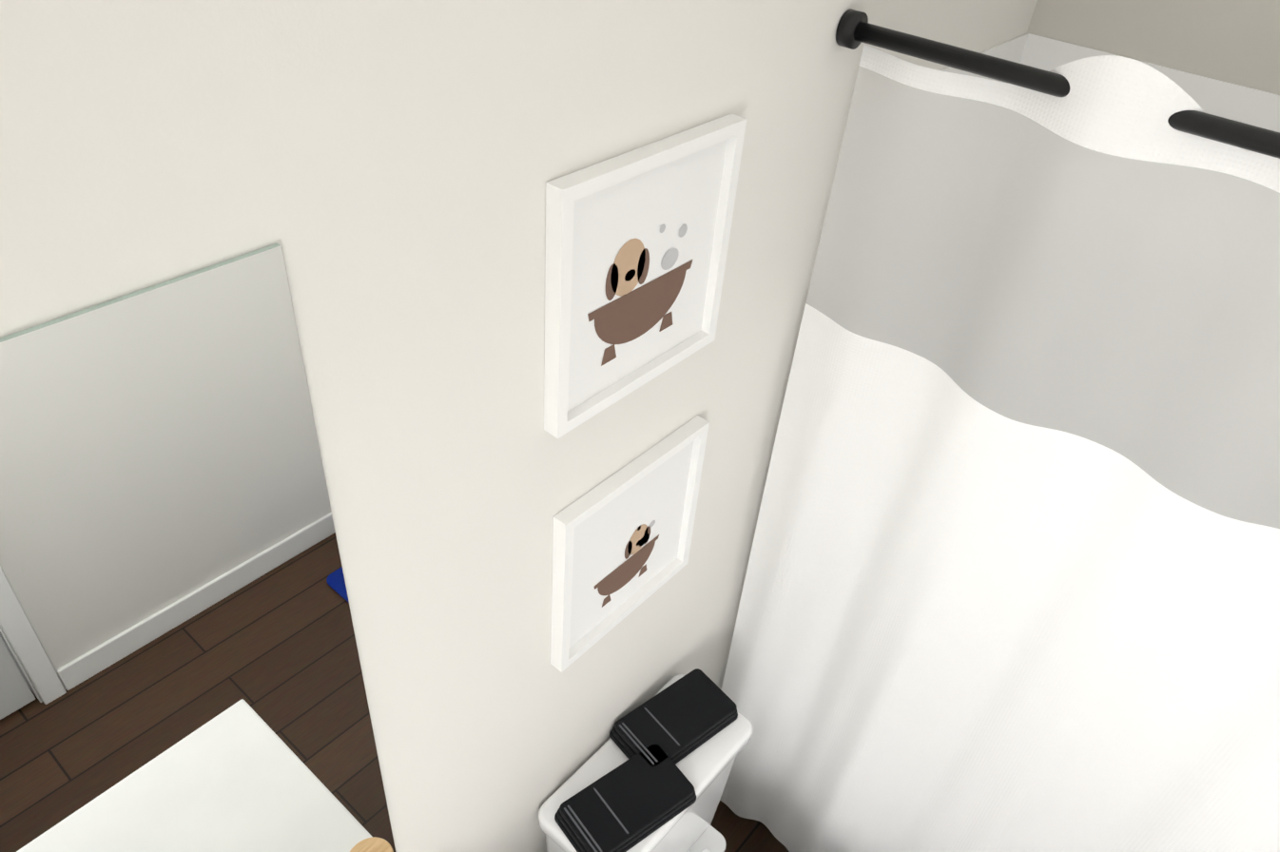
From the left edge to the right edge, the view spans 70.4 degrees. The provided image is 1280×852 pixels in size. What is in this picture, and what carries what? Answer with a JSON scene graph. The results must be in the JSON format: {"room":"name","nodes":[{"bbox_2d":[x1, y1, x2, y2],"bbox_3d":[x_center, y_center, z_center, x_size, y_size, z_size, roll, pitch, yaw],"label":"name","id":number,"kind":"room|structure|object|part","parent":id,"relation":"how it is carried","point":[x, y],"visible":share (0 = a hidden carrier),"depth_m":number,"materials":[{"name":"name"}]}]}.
{"room":"bathroom","nodes":[
{"label":"bathroom","id":0,"kind":"room"},
{"bbox_2d":[0,0,1037,851],"bbox_3d":[-0.280,0.339,1.284,0.110,2.440,3.220,30,45,28],"label":"wall","id":1,"kind":"structure","parent":0,"point":[380,171],"depth_m":0.86,"materials":[{"name":"white paint"}]},
{"bbox_3d":[-0.762,0.567,0.620,0.009,1.084,1.358,30,45,28],"label":"mirror","id":2,"kind":"part","parent":1,"relation":"part of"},
{"bbox_2d":[550,415,709,672],"bbox_3d":[-0.016,0.186,1.440,0.024,0.325,0.325,30,45,28],"label":"picture frame","id":3,"kind":"object","parent":1,"relation":"attached to","point":[622,542],"visible":1,"depth_m":1.43,"materials":[{"name":"white"}]},
{"bbox_2d":[543,113,746,438],"bbox_3d":[0.006,-0.188,1.127,0.024,0.325,0.325,30,45,28],"label":"picture frame","id":4,"kind":"object","parent":1,"relation":"attached to","point":[637,240],"visible":1,"depth_m":1.11,"materials":[{"name":"white"}]},
{"bbox_2d":[719,8,1279,851],"bbox_3d":[0.795,0.504,1.462,1.517,1.948,0.079,30,45,28],"label":"shower curtain","id":5,"kind":"object","parent":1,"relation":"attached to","point":[1013,579],"visible":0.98,"depth_m":1.37,"materials":[{"name":"white fabric"}]},
{"bbox_2d":[710,800,788,851],"bbox_3d":[0.239,1.692,1.685,1.720,0.100,3.220,30,45,28],"label":"floor","id":6,"kind":"structure","parent":0,"point":[739,834],"depth_m":2.39,"materials":[{"name":"brown wood"}]},
{"bbox_2d":[538,674,752,851],"bbox_3d":[0.178,1.039,1.846,0.682,0.714,0.440,30,45,28],"label":"toilet","id":7,"kind":"object","parent":6,"relation":"on","point":[706,767],"visible":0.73,"depth_m":1.76,"materials":[{"name":"white ceramic"}]},
{"bbox_2d":[554,668,737,851],"bbox_3d":[0.024,0.638,1.727,0.212,0.036,0.452,30,45,28],"label":"towels","id":8,"kind":"object","parent":7,"relation":"on","point":[646,789],"visible":1,"depth_m":1.69,"materials":[{"name":"black fabric"}]},
{"bbox_2d":[1027,0,1279,95],"bbox_3d":[1.340,0.019,1.879,1.720,2.440,0.100,30,45,28],"label":"wall","id":9,"kind":"structure","parent":0,"point":[1237,42],"depth_m":1.65,"materials":[{"name":"grey paint"}]},
{"bbox_2d":[938,32,1279,151],"bbox_3d":[1.076,0.256,1.677,1.519,1.420,0.700,30,45,28],"label":"wall panel","id":10,"kind":"object","parent":9,"relation":"attached to","point":[1238,103],"visible":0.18,"depth_m":1.67,"materials":[{"name":"white plastic"}]}
]}

